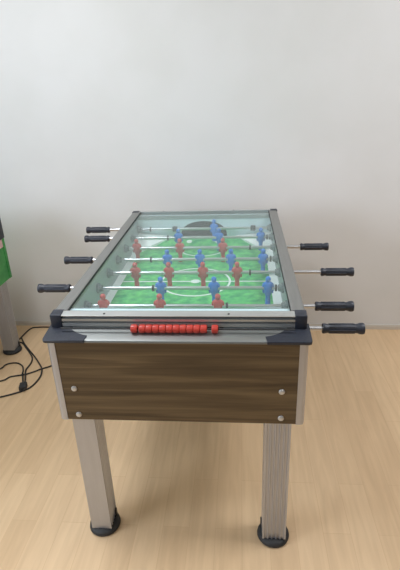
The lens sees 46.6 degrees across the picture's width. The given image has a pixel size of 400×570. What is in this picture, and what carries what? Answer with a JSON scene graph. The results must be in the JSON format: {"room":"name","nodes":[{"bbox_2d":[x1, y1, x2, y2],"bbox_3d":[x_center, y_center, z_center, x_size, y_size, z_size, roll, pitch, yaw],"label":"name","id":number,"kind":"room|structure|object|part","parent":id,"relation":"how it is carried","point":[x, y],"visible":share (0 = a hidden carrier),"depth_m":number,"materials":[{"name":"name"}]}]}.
{"room":"game room","nodes":[
{"label":"game room","id":0,"kind":"room"},
{"bbox_2d":[0,0,399,324],"bbox_3d":[0.033,-0.996,2.630,10.002,2.750,0.100,0,24,6],"label":"wall","id":1,"kind":"structure","parent":0,"point":[110,110],"depth_m":2.63,"materials":[{"name":"white paint"}]},
{"bbox_2d":[15,321,399,329],"bbox_3d":[0.079,0.271,3.125,10.001,0.030,0.010,0,24,6],"label":"baseboard","id":2,"kind":"structure","parent":1,"relation":"attached to","point":[28,323],"depth_m":3.05,"materials":[{"name":"beige paint"}]},
{"bbox_2d":[0,325,399,569],"bbox_3d":[-0.148,1.495,0.467,10.000,0.060,6.199,0,24,5],"label":"floor","id":3,"kind":"structure","parent":0,"point":[188,495],"depth_m":1.94,"materials":[{"name":"laminate"}]},
{"bbox_2d":[0,219,21,354],"bbox_3d":[-1.570,0.261,2.226,1.144,0.890,1.372,0,24,5],"label":"foosball table","id":4,"kind":"object","parent":3,"relation":"on","point":[9,336],"visible":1,"depth_m":2.81,"materials":[{"name":"green"}]},
{"bbox_3d":[-1.193,0.054,2.103,0.022,0.351,1.275,0,24,5],"label":"panel","id":5,"kind":"part","parent":4,"relation":"part of","materials":[{"name":"green"}]},
{"bbox_3d":[-1.138,-0.157,2.720,0.026,0.240,0.034,0,24,5],"label":"corner post","id":6,"kind":"part","parent":4,"relation":"part of","materials":[{"name":"green"}]},
{"bbox_3d":[-1.197,0.177,2.841,0.073,0.472,0.078,0,24,5],"label":"leg","id":7,"kind":"part","parent":4,"relation":"part of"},
{"bbox_2d":[0,362,23,381],"bbox_3d":[-1.179,0.509,2.709,0.408,0.020,0.226,0,24,5],"label":"cable","id":8,"kind":"object","parent":3,"relation":"on","point":[11,362],"visible":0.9,"depth_m":2.77,"materials":[{"name":"black plastic"}]},
{"bbox_2d":[0,326,49,397],"bbox_3d":[-1.009,0.409,2.924,0.643,0.018,1.185,19,31,40],"label":"power cable","id":9,"kind":"object","parent":3,"relation":"on","point":[37,380],"visible":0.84,"depth_m":2.79,"materials":[{"name":"black plastic"}]},
{"bbox_2d":[19,342,32,391],"bbox_3d":[-1.053,0.467,2.782,0.112,0.030,0.589,-13,26,-22],"label":"cable","id":10,"kind":"object","parent":3,"relation":"on","point":[23,385],"visible":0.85,"depth_m":2.59,"materials":[{"name":"black plastic"}]},
{"bbox_2d":[0,365,51,381],"bbox_3d":[-0.930,0.488,2.749,0.932,0.009,0.072,-12,25,-21],"label":"cable","id":11,"kind":"object","parent":3,"relation":"on","point":[50,365],"visible":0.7,"depth_m":2.69,"materials":[{"name":"black plastic"}]},
{"bbox_2d":[37,209,364,547],"bbox_3d":[-0.005,0.249,2.112,1.267,0.889,1.368,0,24,5],"label":"foosball table","id":12,"kind":"object","parent":3,"relation":"on","point":[198,315],"visible":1,"depth_m":1.46,"materials":[{"name":"brown wood"}]},
{"bbox_3d":[-0.561,0.013,1.794,0.127,0.036,0.036,0,26,5],"label":"handle","id":13,"kind":"part","parent":12,"relation":"part of","materials":[{"name":"black plastic"}]},
{"bbox_3d":[-0.440,0.295,1.454,0.026,0.287,0.034,0,24,5],"label":"corner post","id":14,"kind":"part","parent":12,"relation":"part of","materials":[{"name":"grey metal"}]},
{"bbox_3d":[-0.400,0.144,1.410,0.132,0.021,0.092,0,24,5],"label":"corner plate","id":15,"kind":"part","parent":12,"relation":"part of","materials":[{"name":"black plastic"}]},
{"bbox_3d":[-0.541,-0.111,2.073,0.127,0.036,0.036,0,24,5],"label":"handle","id":16,"kind":"part","parent":12,"relation":"part of","materials":[{"name":"black plastic"}]},
{"bbox_3d":[-0.367,0.644,1.644,0.073,0.517,0.078,0,24,5],"label":"leg","id":17,"kind":"part","parent":12,"relation":"part of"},
{"bbox_3d":[-0.520,-0.234,2.353,0.127,0.036,0.036,0,24,5],"label":"handle","id":18,"kind":"part","parent":12,"relation":"part of","materials":[{"name":"black plastic"}]},
{"bbox_3d":[-0.546,-0.296,2.495,0.127,0.036,0.036,0,9,5],"label":"handle","id":19,"kind":"part","parent":12,"relation":"part of","materials":[{"name":"black plastic"}]},
{"bbox_3d":[-0.386,-0.137,1.973,0.042,0.043,1.157,0,24,5],"label":"frame rail","id":20,"kind":"part","parent":12,"relation":"part of","materials":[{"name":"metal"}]},
{"bbox_3d":[-0.107,0.011,1.755,0.824,0.014,0.014,0,26,5],"label":"rod","id":21,"kind":"part","parent":12,"relation":"part of","materials":[{"name":"silver metal"}]},
{"bbox_3d":[-0.069,0.295,1.416,0.723,0.288,0.020,0,24,5],"label":"panel","id":22,"kind":"part","parent":12,"relation":"part of","materials":[{"name":"brown wood"}]},
{"bbox_3d":[-0.073,0.130,1.371,0.695,0.005,0.006,0,24,5],"label":"score rod","id":23,"kind":"part","parent":12,"relation":"part of","materials":[{"name":"silver metal"}]},
{"bbox_3d":[-0.071,0.103,1.397,0.702,0.043,0.028,0,24,5],"label":"frame rail","id":24,"kind":"part","parent":12,"relation":"part of","materials":[{"name":"metal"}]},
{"bbox_3d":[-0.067,0.081,1.447,0.702,0.019,0.003,0,24,5],"label":"trim","id":25,"kind":"part","parent":12,"relation":"part of","materials":[{"name":"grey metal"}]},
{"bbox_3d":[-0.085,-0.112,2.034,0.827,0.014,0.014,0,24,5],"label":"rod","id":26,"kind":"part","parent":12,"relation":"part of","materials":[{"name":"silver metal"}]},
{"bbox_3d":[-0.063,-0.235,2.313,0.830,0.014,0.014,0,24,5],"label":"rod","id":27,"kind":"part","parent":12,"relation":"part of","materials":[{"name":"silver metal"}]},
{"bbox_3d":[-0.070,-0.297,2.454,0.868,0.014,0.014,0,9,5],"label":"rod","id":28,"kind":"part","parent":12,"relation":"part of","materials":[{"name":"silver metal"}]},
{"bbox_3d":[0.006,0.073,1.605,0.808,0.014,0.014,0,24,5],"label":"rod","id":29,"kind":"part","parent":12,"relation":"part of","materials":[{"name":"silver metal"}]},
{"bbox_3d":[0.018,-0.357,2.438,0.702,0.019,0.003,0,24,5],"label":"trim","id":30,"kind":"part","parent":12,"relation":"part of","materials":[{"name":"grey metal"}]},
{"bbox_3d":[0.022,-0.379,2.487,0.702,0.043,0.028,0,24,5],"label":"frame rail","id":31,"kind":"part","parent":12,"relation":"part of","materials":[{"name":"metal"}]},
{"bbox_3d":[0.065,-0.174,2.162,0.830,0.014,0.014,0,27,5],"label":"rod","id":32,"kind":"part","parent":12,"relation":"part of","materials":[{"name":"silver metal"}]},
{"bbox_3d":[0.063,-0.051,1.881,0.875,0.014,0.014,0,27,5],"label":"rod","id":33,"kind":"part","parent":12,"relation":"part of","materials":[{"name":"silver metal"}]},
{"bbox_3d":[0.255,0.648,1.577,0.082,0.517,0.076,0,24,5],"label":"leg","id":34,"kind":"part","parent":12,"relation":"part of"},
{"bbox_3d":[0.337,-0.139,1.911,0.042,0.043,1.157,0,24,5],"label":"frame rail","id":35,"kind":"part","parent":12,"relation":"part of","materials":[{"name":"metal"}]},
{"bbox_3d":[0.256,0.143,1.353,0.132,0.021,0.092,0,24,5],"label":"corner plate","id":36,"kind":"part","parent":12,"relation":"part of","materials":[{"name":"black plastic"}]},
{"bbox_3d":[0.304,0.293,1.389,0.026,0.287,0.034,0,24,5],"label":"corner post","id":37,"kind":"part","parent":12,"relation":"part of","materials":[{"name":"grey metal"}]},
{"bbox_3d":[0.521,-0.175,2.122,0.127,0.036,0.036,0,27,5],"label":"handle","id":38,"kind":"part","parent":12,"relation":"part of","materials":[{"name":"black plastic"}]},
{"bbox_3d":[-0.006,0.135,1.465,0.807,0.014,0.014,0,24,5],"label":"rod","id":39,"kind":"part","parent":12,"relation":"part of","materials":[{"name":"silver metal"}]},
{"bbox_3d":[0.452,0.072,1.566,0.127,0.036,0.036,0,24,5],"label":"handle","id":40,"kind":"part","parent":12,"relation":"part of","materials":[{"name":"black plastic"}]},
{"bbox_3d":[0.542,-0.052,1.839,0.127,0.036,0.036,0,27,5],"label":"handle","id":41,"kind":"part","parent":12,"relation":"part of","materials":[{"name":"black plastic"}]},
{"bbox_3d":[0.439,0.133,1.427,0.127,0.036,0.036,0,24,5],"label":"handle","id":42,"kind":"part","parent":12,"relation":"part of","materials":[{"name":"black plastic"}]}
]}

